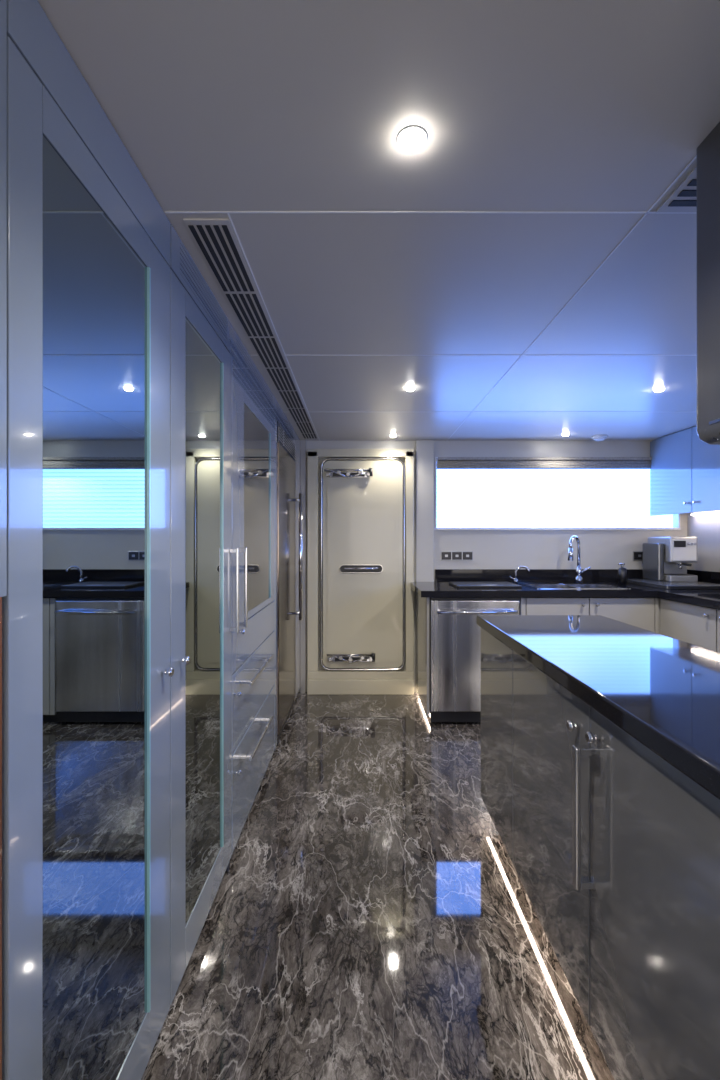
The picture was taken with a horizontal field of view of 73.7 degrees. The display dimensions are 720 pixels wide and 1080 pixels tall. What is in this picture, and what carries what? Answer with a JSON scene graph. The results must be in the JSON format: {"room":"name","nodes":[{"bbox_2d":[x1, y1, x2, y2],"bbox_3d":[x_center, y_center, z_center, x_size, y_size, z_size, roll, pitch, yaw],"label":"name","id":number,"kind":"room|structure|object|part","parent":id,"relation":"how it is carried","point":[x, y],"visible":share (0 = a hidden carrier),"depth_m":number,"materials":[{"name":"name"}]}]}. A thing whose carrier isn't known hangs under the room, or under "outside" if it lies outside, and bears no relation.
{"room":"yacht kitchen","nodes":[
{"label":"yacht kitchen","id":0,"kind":"room"},
{"bbox_2d":[369,468,372,475],"bbox_3d":[0.090,-0.567,4.020,0.034,0.065,0.034,0,0,0],"label":"roller","id":1,"kind":"object","parent":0,"point":[370,469],"depth_m":4.00,"materials":[{"name":"silver metal"}]},
{"bbox_2d":[371,653,374,661],"bbox_3d":[0.110,0.983,4.020,0.034,0.065,0.034,0,0,0],"label":"roller","id":2,"kind":"object","parent":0,"point":[373,654],"depth_m":4.00,"materials":[{"name":"silver metal"}]},
{"bbox_2d":[141,692,613,1079],"bbox_3d":[0.850,1.350,1.153,4.100,0.100,6.505,0,0,0],"label":"floor","id":3,"kind":"structure","parent":0,"point":[371,917],"depth_m":1.57,"materials":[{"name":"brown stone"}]},
{"bbox_2d":[2,0,302,1079],"bbox_3d":[-0.763,0.226,2.395,0.664,2.149,3.410,0,0,0],"label":"tall cabinet","id":4,"kind":"object","parent":3,"relation":"on","point":[152,607],"visible":0.99,"depth_m":0.99,"materials":[{"name":"cream lacquer"},{"name":"polished chrome steel"}]},
{"bbox_3d":[-0.514,0.237,0.957,0.015,1.775,0.384,0,0,0],"label":"pane","id":5,"kind":"part","parent":4,"relation":"part of","materials":[{"name":"grey mirror"}]},
{"bbox_3d":[-0.515,-0.688,0.957,0.021,0.075,0.384,0,0,0],"label":"rail","id":6,"kind":"part","parent":4,"relation":"part of","materials":[{"name":"grey paint"}]},
{"bbox_3d":[-0.515,1.185,0.957,0.021,0.120,0.384,0,0,0],"label":"rail","id":7,"kind":"part","parent":4,"relation":"part of","materials":[{"name":"grey paint"}]},
{"bbox_3d":[-0.515,1.185,1.578,0.021,0.120,0.374,0,0,0],"label":"rail","id":8,"kind":"part","parent":4,"relation":"part of","materials":[{"name":"grey paint"}]},
{"bbox_3d":[-0.514,0.237,1.578,0.015,1.775,0.374,0,0,0],"label":"pane","id":9,"kind":"part","parent":4,"relation":"part of","materials":[{"name":"clear glass"}]},
{"bbox_3d":[-0.515,-0.688,1.578,0.021,0.075,0.374,0,0,0],"label":"rail","id":10,"kind":"part","parent":4,"relation":"part of","materials":[{"name":"grey paint"}]},
{"bbox_3d":[-0.487,0.348,1.980,0.035,0.016,0.014,0,0,0],"label":"handle arm","id":11,"kind":"part","parent":4,"relation":"part of","materials":[{"name":"metal"}]},
{"bbox_3d":[-0.480,0.600,2.030,0.051,0.014,0.020,0,0,0],"label":"drawer arm","id":12,"kind":"part","parent":4,"relation":"part of","materials":[{"name":"silver metal"}]},
{"bbox_3d":[-0.480,0.915,2.030,0.051,0.014,0.020,0,0,0],"label":"drawer arm","id":13,"kind":"part","parent":4,"relation":"part of","materials":[{"name":"silver metal"}]},
{"bbox_3d":[-0.515,0.446,2.369,0.021,0.170,0.943,0,0,0],"label":"drawer panel","id":14,"kind":"part","parent":4,"relation":"part of","materials":[{"name":"grey paint"}]},
{"bbox_3d":[-0.515,0.694,2.369,0.021,0.314,0.943,0,0,0],"label":"drawer","id":15,"kind":"part","parent":4,"relation":"part of","materials":[{"name":"grey paint"}]},
{"bbox_3d":[-0.515,1.051,2.369,0.021,0.388,0.943,0,0,0],"label":"drawer","id":16,"kind":"part","parent":4,"relation":"part of","materials":[{"name":"grey paint"}]},
{"bbox_3d":[-0.515,-0.662,2.395,0.021,0.125,0.610,0,0,0],"label":"rail","id":17,"kind":"part","parent":4,"relation":"part of","materials":[{"name":"grey paint"}]},
{"bbox_3d":[-0.515,0.340,2.395,0.021,0.030,0.610,0,0,0],"label":"rail","id":18,"kind":"part","parent":4,"relation":"part of","materials":[{"name":"grey paint"}]},
{"bbox_3d":[-0.514,-0.138,2.395,0.015,0.925,0.610,0,0,0],"label":"pane","id":19,"kind":"part","parent":4,"relation":"part of","materials":[{"name":"clear glass"}]},
{"bbox_3d":[-0.480,0.915,2.450,0.051,0.014,0.020,0,0,0],"label":"drawer arm","id":20,"kind":"part","parent":4,"relation":"part of","materials":[{"name":"silver metal"}]},
{"bbox_3d":[-0.515,0.260,2.888,0.021,1.971,0.085,0,0,0],"label":"frame","id":21,"kind":"part","parent":4,"relation":"part of","materials":[{"name":"grey paint"}]},
{"bbox_2d":[277,421,294,460],"bbox_3d":[-0.513,-0.665,3.315,0.026,0.121,0.760,0,0,0],"label":"grille","id":22,"kind":"object","parent":4,"relation":"attached to","point":[284,440],"depth_m":3.19,"materials":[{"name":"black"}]},
{"bbox_3d":[-0.510,0.300,3.315,0.031,1.800,0.760,0,0,0],"label":"door","id":23,"kind":"part","parent":4,"relation":"part of","materials":[{"name":"brown metal"}]},
{"bbox_3d":[-0.515,0.199,3.902,0.021,2.092,0.395,0,0,0],"label":"frame","id":24,"kind":"part","parent":4,"relation":"part of","materials":[{"name":"grey paint"}]},
{"bbox_3d":[-0.445,0.125,3.600,0.028,0.950,0.028,0,0,0],"label":"handle","id":25,"kind":"part","parent":4,"relation":"part of","materials":[{"name":"silver metal"}]},
{"bbox_2d":[307,679,413,694],"bbox_3d":[0.005,1.238,4.067,0.900,0.125,0.074,0,0,0],"label":"threshold","id":26,"kind":"object","parent":3,"relation":"on","point":[314,686],"visible":0.8,"depth_m":4.03,"materials":[{"name":"beige paint"}]},
{"bbox_2d":[307,670,413,678],"bbox_3d":[0.005,1.143,4.074,0.900,0.065,0.061,0,0,0],"label":"threshold","id":27,"kind":"object","parent":26,"relation":"on","point":[320,674],"visible":0.8,"depth_m":4.04,"materials":[{"name":"beige paint"}]},
{"bbox_2d":[405,452,413,671],"bbox_3d":[0.420,0.180,4.074,0.070,1.860,0.059,0,0,0],"label":"post","id":28,"kind":"object","parent":27,"relation":"on","point":[409,460],"visible":0.84,"depth_m":4.04,"materials":[{"name":"beige paint"}]},
{"bbox_2d":[429,597,518,723],"bbox_3d":[0.806,0.852,3.686,0.628,0.897,0.779,0,0,0],"label":"dishwasher","id":29,"kind":"object","parent":3,"relation":"on","point":[454,631],"visible":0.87,"depth_m":3.35,"materials":[{"name":"silver metal"}]},
{"bbox_2d":[429,597,429,713],"bbox_3d":[0.806,0.817,3.734,0.628,0.827,0.682,0,0,0],"label":"panel","id":30,"kind":"object","parent":29,"relation":"in","point":[429,597],"depth_m":3.40,"materials":[{"name":"plastic"}]},
{"bbox_3d":[0.805,1.242,3.382,0.619,0.076,0.019,0,0,0],"label":"kick plate","id":31,"kind":"part","parent":29,"relation":"part of","materials":[{"name":"black plastic"}]},
{"bbox_3d":[0.807,0.500,3.308,0.555,0.024,0.024,0,0,0],"label":"handle","id":32,"kind":"part","parent":29,"relation":"part of","materials":[{"name":"silver metal"}]},
{"bbox_2d":[415,592,719,715],"bbox_3d":[1.635,0.851,2.131,2.329,0.899,3.946,0,0,0],"label":"base cabinet","id":33,"kind":"object","parent":3,"relation":"on","point":[697,625],"visible":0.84,"depth_m":3.37,"materials":[{"name":"grey paint"}]},
{"bbox_3d":[0.479,0.821,3.739,0.018,0.839,0.731,0,0,0],"label":"panel","id":34,"kind":"part","parent":33,"relation":"part of","materials":[{"name":"grey paint"}]},
{"bbox_3d":[1.147,0.819,3.383,0.035,0.822,0.020,0,0,0],"label":"door","id":35,"kind":"part","parent":33,"relation":"part of","materials":[{"name":"grey paint"}]},
{"bbox_3d":[1.389,0.819,3.383,0.439,0.822,0.020,0,0,0],"label":"door","id":36,"kind":"part","parent":33,"relation":"part of","materials":[{"name":"grey paint"}]},
{"bbox_2d":[410,569,719,608],"bbox_3d":[1.612,0.325,2.192,2.374,0.150,3.824,0,0,0],"label":"countertop","id":37,"kind":"structure","parent":33,"relation":"on","point":[441,587],"depth_m":3.75,"materials":[{"name":"black stone"}]},
{"bbox_2d":[449,582,521,587],"bbox_3d":[0.960,0.344,3.725,0.480,0.021,0.350,0,0,0],"label":"cutting board","id":38,"kind":"object","parent":37,"relation":"on","point":[456,584],"visible":1,"depth_m":3.62,"materials":[{"name":"black plastic"}]},
{"bbox_2d":[509,566,529,582],"bbox_3d":[1.315,0.283,3.951,0.162,0.144,0.037,0,0,16],"label":"filter faucet","id":39,"kind":"object","parent":37,"relation":"on","point":[515,580],"visible":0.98,"depth_m":3.95,"materials":[{"name":"silver metal"}]},
{"bbox_3d":[1.333,0.273,3.941,0.121,0.124,0.018,0,0,22],"label":"spout","id":40,"kind":"part","parent":39,"relation":"part of","materials":[{"name":"silver metal"}]},
{"bbox_2d":[519,583,630,597],"bbox_3d":[1.625,0.443,3.680,0.680,0.184,0.390,0,0,0],"label":"sink","id":41,"kind":"object","parent":37,"relation":"in","point":[533,585],"visible":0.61,"depth_m":3.86,"materials":[{"name":"metal"}]},
{"bbox_2d":[568,535,590,582],"bbox_3d":[1.774,0.159,3.924,0.234,0.393,0.082,0,0,-25],"label":"kitchen faucet","id":42,"kind":"object","parent":37,"relation":"on","point":[578,579],"visible":0.97,"depth_m":3.93,"materials":[{"name":"silver metal"}]},
{"bbox_2d":[618,563,626,583],"bbox_3d":[2.104,0.270,3.860,0.072,0.170,0.060,0,0,0],"label":"soap dispenser","id":43,"kind":"object","parent":37,"relation":"on","point":[622,572],"visible":0.99,"depth_m":3.84,"materials":[{"name":"black plastic"}]},
{"bbox_2d":[627,537,719,588],"bbox_3d":[2.430,0.165,3.732,0.460,0.380,0.596,0,0,0],"label":"coffee machine","id":44,"kind":"object","parent":37,"relation":"on","point":[666,560],"visible":0.97,"depth_m":3.74,"materials":[{"name":"grey metal"}]},
{"bbox_3d":[2.375,0.175,3.890,0.050,0.300,0.220,0,0,0],"label":"water tank","id":45,"kind":"part","parent":44,"relation":"part of","materials":[{"name":"grey metal"}]},
{"bbox_3d":[2.430,0.340,3.735,0.460,0.030,0.590,0,0,0],"label":"capsule drawer","id":46,"kind":"part","parent":44,"relation":"part of","materials":[{"name":"grey metal"}]},
{"bbox_3d":[2.430,0.340,3.439,0.420,0.020,0.010,0,0,0],"label":"drawer","id":47,"kind":"part","parent":44,"relation":"part of","materials":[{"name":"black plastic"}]},
{"bbox_3d":[1.843,0.819,3.383,0.455,0.822,0.020,0,0,0],"label":"door","id":48,"kind":"part","parent":33,"relation":"part of","materials":[{"name":"grey paint"}]},
{"bbox_3d":[2.111,0.819,3.095,0.021,0.822,0.525,0,0,0],"label":"door","id":49,"kind":"part","parent":33,"relation":"part of","materials":[{"name":"grey paint"}]},
{"bbox_3d":[2.111,0.819,2.561,0.021,0.822,0.525,0,0,0],"label":"door","id":50,"kind":"part","parent":33,"relation":"part of","materials":[{"name":"grey paint"}]},
{"bbox_2d":[477,615,719,1079],"bbox_3d":[0.827,0.828,0.825,0.617,0.945,2.890,0,0,0],"label":"kitchen island","id":51,"kind":"object","parent":3,"relation":"on","point":[600,735],"visible":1,"depth_m":1.12,"materials":[{"name":"black stone"}]},
{"bbox_3d":[0.576,0.804,2.013,0.021,0.792,0.474,0,0,0],"label":"door","id":52,"kind":"part","parent":51,"relation":"part of","materials":[{"name":"grey paint"}]},
{"bbox_3d":[0.576,0.804,1.478,0.021,0.792,0.588,0,0,0],"label":"door","id":53,"kind":"part","parent":51,"relation":"part of","materials":[{"name":"grey paint"}]},
{"bbox_3d":[0.544,0.510,1.162,0.041,0.018,0.022,0,0,0],"label":"handle arm","id":54,"kind":"part","parent":51,"relation":"part of","materials":[{"name":"silver metal"}]},
{"bbox_3d":[0.544,0.830,1.162,0.041,0.018,0.022,0,0,0],"label":"handle arm","id":55,"kind":"part","parent":51,"relation":"part of","materials":[{"name":"silver metal"}]},
{"bbox_2d":[477,615,719,799],"bbox_3d":[0.843,0.378,0.825,0.585,0.045,2.890,0,0,0],"label":"island countertop","id":56,"kind":"structure","parent":51,"relation":"on","point":[663,691],"depth_m":1.27,"materials":[{"name":"black stone"}]},
{"bbox_3d":[0.576,0.804,0.865,0.021,0.792,0.629,0,0,0],"label":"door","id":57,"kind":"part","parent":51,"relation":"part of","materials":[{"name":"grey paint"}]},
{"bbox_2d":[38,0,719,440],"bbox_3d":[0.850,-0.900,1.153,4.100,0.100,6.505,0,0,0],"label":"ceiling","id":58,"kind":"structure","parent":0,"point":[218,105],"depth_m":1.15,"materials":[{"name":"white paint"}]},
{"bbox_2d":[183,219,317,438],"bbox_3d":[-0.408,-0.847,2.645,0.120,0.006,2.750,0,0,0],"label":"grille","id":59,"kind":"object","parent":58,"relation":"in","point":[216,239],"depth_m":1.71,"materials":[{"name":"white metal"}]},
{"bbox_2d":[227,213,319,439],"bbox_3d":[-0.343,-0.850,2.676,0.004,0.002,2.858,0,0,0],"label":"trim","id":60,"kind":"structure","parent":58,"relation":"attached to","point":[227,213],"depth_m":1.70,"materials":[{"name":"white metal"}]},
{"bbox_2d":[405,386,414,390],"bbox_3d":[0.280,-0.844,2.684,0.062,0.011,0.062,0,0,0],"label":"recessed light","id":61,"kind":"object","parent":58,"relation":"in","point":[410,388],"depth_m":2.67,"materials":[{"name":"white glass"}]},
{"bbox_2d":[165,211,655,212],"bbox_3d":[1.147,-0.850,1.244,3.305,0.002,0.005,0,0,0],"label":"trim","id":62,"kind":"structure","parent":58,"relation":"attached to","point":[165,211],"depth_m":1.24,"materials":[{"name":"white"}]},
{"bbox_2d":[395,124,428,151],"bbox_3d":[0.110,-0.844,1.015,0.070,0.011,0.070,0,0,0],"label":"recessed light","id":63,"kind":"object","parent":58,"relation":"in","point":[411,137],"depth_m":1.00,"materials":[{"name":"white glass"}]},
{"bbox_2d":[250,355,696,355],"bbox_3d":[1.147,-0.850,2.205,3.305,0.002,0.005,0,0,0],"label":"trim","id":64,"kind":"structure","parent":58,"relation":"attached to","point":[250,355],"depth_m":2.21,"materials":[{"name":"white metal"}]},
{"bbox_2d":[447,155,696,440],"bbox_3d":[0.745,-0.850,1.052,0.004,0.002,6.105,0,0,0],"label":"trim","id":65,"kind":"structure","parent":58,"relation":"attached to","point":[695,157],"depth_m":1.45,"materials":[{"name":"white"}]},
{"bbox_2d":[591,435,607,440],"bbox_3d":[1.960,-0.833,3.930,0.120,0.035,0.120,0,0,0],"label":"smoke detector","id":66,"kind":"object","parent":58,"relation":"attached to","point":[595,437],"visible":1,"depth_m":3.90,"materials":[{"name":"white plastic"}]},
{"bbox_2d":[653,387,664,391],"bbox_3d":[1.680,-0.844,2.700,0.062,0.011,0.062,0,0,0],"label":"recessed light","id":67,"kind":"object","parent":58,"relation":"in","point":[659,389],"depth_m":2.69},
{"bbox_2d":[656,166,696,212],"bbox_3d":[0.833,-0.847,1.120,0.135,0.006,0.240,0,0,0],"label":"grille","id":68,"kind":"object","parent":58,"relation":"in","point":[684,198],"depth_m":1.19,"materials":[{"name":"white metal"}]},
{"bbox_2d":[697,122,719,444],"bbox_3d":[0.918,-0.524,0.574,0.383,0.648,0.948,0,0,0],"label":"range hood","id":69,"kind":"object","parent":58,"relation":"attached to","point":[708,151],"visible":1,"depth_m":1.00,"materials":[{"name":"metal"}]},
{"bbox_2d":[435,441,650,456],"bbox_3d":[1.688,-0.780,4.205,2.095,0.140,0.200,0,0,0],"label":"wall","id":70,"kind":"structure","parent":0,"point":[442,448],"depth_m":4.11,"materials":[{"name":"paint"}]},
{"bbox_2d":[437,457,651,468],"bbox_3d":[1.688,-0.655,4.115,2.055,0.099,0.080,0,0,0],"label":"blind","id":71,"kind":"object","parent":70,"relation":"attached to","point":[442,462],"visible":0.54,"depth_m":4.08,"materials":[{"name":"fabric"}]},
{"bbox_2d":[435,530,679,602],"bbox_3d":[1.688,0.598,4.205,2.095,1.405,0.200,0,0,0],"label":"wall","id":72,"kind":"structure","parent":0,"point":[492,549],"depth_m":4.11,"materials":[{"name":"paint"}]},
{"bbox_2d":[298,441,434,691],"bbox_3d":[-0.230,0.225,4.205,1.740,2.150,0.200,0,0,0],"label":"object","id":73,"kind":"object","parent":72,"relation":"attached to","point":[309,444],"visible":0.14,"depth_m":4.11,"materials":[{"name":"paint"}]},
{"bbox_2d":[300,440,305,693],"bbox_3d":[-0.482,0.226,4.080,0.045,2.149,0.049,0,0,0],"label":"trim","id":74,"kind":"structure","parent":73,"relation":"attached to","point":[302,442],"depth_m":4.05,"materials":[{"name":"grey paint"}]},
{"bbox_2d":[307,452,317,671],"bbox_3d":[-0.400,0.180,4.074,0.090,1.860,0.059,0,0,0],"label":"post","id":75,"kind":"object","parent":73,"relation":"attached to","point":[312,461],"visible":0.83,"depth_m":4.04,"materials":[{"name":"beige paint"}]},
{"bbox_2d":[307,449,413,457],"bbox_3d":[0.005,-0.735,4.074,0.900,0.070,0.059,0,0,0],"label":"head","id":76,"kind":"object","parent":73,"relation":"attached to","point":[321,453],"visible":0.79,"depth_m":4.04},
{"bbox_2d":[320,458,404,670],"bbox_3d":[0.024,0.205,4.066,0.715,1.798,0.039,0,0,0],"label":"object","id":77,"kind":"structure","parent":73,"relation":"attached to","point":[327,464],"depth_m":4.05,"materials":[{"name":"beige paint"}]},
{"bbox_2d":[320,460,402,668],"bbox_3d":[0.024,0.205,4.087,0.721,1.800,0.034,0,0,0],"label":"seal","id":78,"kind":"object","parent":77,"relation":"attached to","point":[327,460],"visible":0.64,"depth_m":4.07,"materials":[{"name":"black rubber"}]},
{"bbox_3d":[0.024,0.205,4.055,0.715,1.798,0.018,0,0,0],"label":"steel rim","id":79,"kind":"part","parent":77,"relation":"part of","materials":[{"name":"silver metal"}]},
{"bbox_2d":[327,466,398,662],"bbox_3d":[0.026,0.205,4.035,0.602,1.660,0.051,0,0,0],"label":"door","id":80,"kind":"structure","parent":77,"relation":"attached to","point":[363,513],"depth_m":4.05,"materials":[{"name":"beige paint"}]},
{"bbox_3d":[-0.175,-0.555,4.018,0.157,0.077,0.018,0,0,0],"label":"latch arm","id":81,"kind":"part","parent":80,"relation":"part of","materials":[{"name":"silver metal"}]},
{"bbox_2d":[329,472,367,477],"bbox_3d":[-0.095,-0.550,4.043,0.330,0.050,0.017,0,0,0],"label":"upper latch","id":82,"kind":"object","parent":80,"relation":"attached to","point":[331,473],"visible":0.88,"depth_m":4.04,"materials":[{"name":"silver metal"}]},
{"bbox_2d":[324,469,368,470],"bbox_3d":[-0.100,-0.585,4.020,0.400,0.020,0.020,0,0,0],"label":"rod","id":83,"kind":"object","parent":82,"relation":"attached to","point":[324,469],"depth_m":4.01,"materials":[{"name":"silver metal"}]},
{"bbox_3d":[-0.095,-0.550,4.043,0.330,0.050,0.017,0,0,0],"label":"plate","id":84,"kind":"part","parent":82,"relation":"part of","materials":[{"name":"silver metal"}]},
{"bbox_2d":[333,473,364,476],"bbox_3d":[-0.095,-0.550,4.034,0.270,0.034,0.005,0,0,0],"label":"latch slot","id":85,"kind":"object","parent":82,"relation":"attached to","point":[334,474],"depth_m":4.03,"materials":[{"name":"metal"}]},
{"bbox_2d":[331,656,370,661],"bbox_3d":[-0.075,1.000,4.043,0.330,0.050,0.017,0,0,0],"label":"lower latch","id":86,"kind":"object","parent":80,"relation":"attached to","point":[333,658],"visible":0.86,"depth_m":4.04,"materials":[{"name":"silver metal"}]},
{"bbox_2d":[326,654,371,655],"bbox_3d":[-0.080,0.965,4.020,0.400,0.020,0.020,0,0,0],"label":"rod","id":87,"kind":"object","parent":86,"relation":"attached to","point":[327,654],"depth_m":4.01,"materials":[{"name":"silver metal"}]},
{"bbox_2d":[335,657,366,660],"bbox_3d":[-0.075,1.000,4.034,0.270,0.034,0.005,0,0,0],"label":"latch slot","id":88,"kind":"object","parent":86,"relation":"attached to","point":[354,658],"depth_m":4.03,"materials":[{"name":"metal"}]},
{"bbox_3d":[-0.075,1.000,4.043,0.330,0.050,0.017,0,0,0],"label":"plate","id":89,"kind":"part","parent":86,"relation":"part of","materials":[{"name":"silver metal"}]},
{"bbox_3d":[-0.020,-0.545,4.018,0.164,0.058,0.018,0,0,0],"label":"latch arm","id":90,"kind":"part","parent":80,"relation":"part of","materials":[{"name":"silver metal"}]},
{"bbox_3d":[0.000,1.005,4.018,0.164,0.058,0.018,0,0,0],"label":"latch arm","id":91,"kind":"part","parent":80,"relation":"part of","materials":[{"name":"silver metal"}]},
{"bbox_3d":[0.010,0.242,4.047,0.360,0.065,0.016,0,0,0],"label":"handle","id":92,"kind":"part","parent":80,"relation":"part of","materials":[{"name":"silver metal"}]},
{"bbox_2d":[340,565,382,572],"bbox_3d":[0.010,0.243,4.045,0.364,0.069,0.013,0,0,0],"label":"rim","id":93,"kind":"object","parent":80,"relation":"attached to","point":[341,565],"depth_m":4.04,"materials":[{"name":"silver metal"}]},
{"bbox_2d":[344,567,377,568],"bbox_3d":[0.010,0.238,4.020,0.280,0.016,0.016,0,0,0],"label":"handle bar","id":94,"kind":"object","parent":93,"relation":"attached to","point":[344,567],"depth_m":4.02,"materials":[{"name":"silver metal"}]},
{"bbox_2d":[416,440,433,692],"bbox_3d":[0.552,0.226,4.090,0.155,2.149,0.029,0,0,0],"label":"trim","id":95,"kind":"structure","parent":72,"relation":"attached to","point":[424,448],"depth_m":4.08,"materials":[{"name":"paint"}]},
{"bbox_2d":[435,457,436,527],"bbox_3d":[0.647,-0.407,4.136,0.015,0.605,0.077,0,0,0],"label":"window frame","id":96,"kind":"structure","parent":72,"relation":"attached to","point":[435,457],"depth_m":4.10,"materials":[{"name":"white plastic"}]},
{"bbox_2d":[441,551,472,559],"bbox_3d":[0.827,0.132,4.098,0.264,0.068,0.014,0,0,0],"label":"wall outlet","id":97,"kind":"object","parent":72,"relation":"attached to","point":[445,555],"visible":1,"depth_m":4.09,"materials":[{"name":"silver metal"}]},
{"bbox_2d":[437,469,672,527],"bbox_3d":[1.688,-0.407,4.180,2.095,0.605,0.010,0,0,0],"label":"window","id":98,"kind":"structure","parent":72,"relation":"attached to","point":[466,498],"depth_m":4.17,"materials":[{"name":"white glass"}]},
{"bbox_2d":[434,528,680,529],"bbox_3d":[1.683,-0.094,4.133,2.105,0.022,0.081,0,0,0],"label":"sill","id":99,"kind":"structure","parent":72,"relation":"attached to","point":[434,528],"depth_m":4.09,"materials":[{"name":"white plastic"}]},
{"bbox_2d":[633,551,642,559],"bbox_3d":[2.385,0.135,4.098,0.110,0.080,0.014,0,0,0],"label":"wall outlet","id":100,"kind":"object","parent":72,"relation":"attached to","point":[637,555],"visible":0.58,"depth_m":4.09,"materials":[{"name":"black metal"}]},
{"bbox_2d":[673,515,679,527],"bbox_3d":[2.728,-0.407,4.136,0.015,0.605,0.077,0,0,0],"label":"window frame","id":101,"kind":"structure","parent":72,"relation":"attached to","point":[676,518],"depth_m":4.13,"materials":[{"name":"white plastic"}]},
{"bbox_2d":[680,515,686,536],"bbox_3d":[2.768,0.225,4.205,0.065,2.150,0.200,0,0,0],"label":"wall","id":102,"kind":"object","parent":72,"relation":"attached to","point":[683,518],"visible":0.02,"depth_m":4.11,"materials":[{"name":"paint"}]},
{"bbox_2d":[687,514,719,571],"bbox_3d":[2.850,0.225,3.303,0.100,2.150,1.605,0,0,0],"label":"backsplash","id":103,"kind":"object","parent":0,"point":[706,528],"visible":0.2,"depth_m":3.88,"materials":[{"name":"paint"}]},
{"bbox_2d":[650,426,719,515],"bbox_3d":[2.624,-0.526,3.352,0.350,0.645,1.504,0,0,0],"label":"upper cabinet","id":104,"kind":"object","parent":103,"relation":"attached to","point":[685,469],"visible":1,"depth_m":3.67,"materials":[{"name":"blue paint"}]},
{"bbox_3d":[2.487,-0.521,3.842,0.020,0.633,0.515,0,0,0],"label":"door","id":105,"kind":"part","parent":104,"relation":"part of","materials":[{"name":"blue paint"}]},
{"bbox_3d":[2.487,-0.521,3.335,0.020,0.633,0.490,0,0,0],"label":"door","id":106,"kind":"part","parent":104,"relation":"part of","materials":[{"name":"blue paint"}]},
{"bbox_3d":[-0.818,0.226,-0.700,0.565,2.149,2.600,0,0,0],"label":"wall","id":107,"kind":"structure","parent":0,"visible":0},
{"bbox_2d":[0,597,1,1079],"bbox_3d":[-0.530,0.690,0.641,0.050,1.220,0.072,0,0,0],"label":"wood post","id":108,"kind":"object","parent":107,"relation":"attached to","point":[0,597],"visible":1,"depth_m":0.68,"materials":[{"name":"brown wood"}]},
{"bbox_2d":[0,0,6,596],"bbox_3d":[-0.530,-0.385,0.645,0.050,0.929,0.081,0,0,0],"label":"trim","id":109,"kind":"structure","parent":107,"relation":"attached to","point":[3,3],"depth_m":0.68,"materials":[{"name":"grey paint"}]}
]}

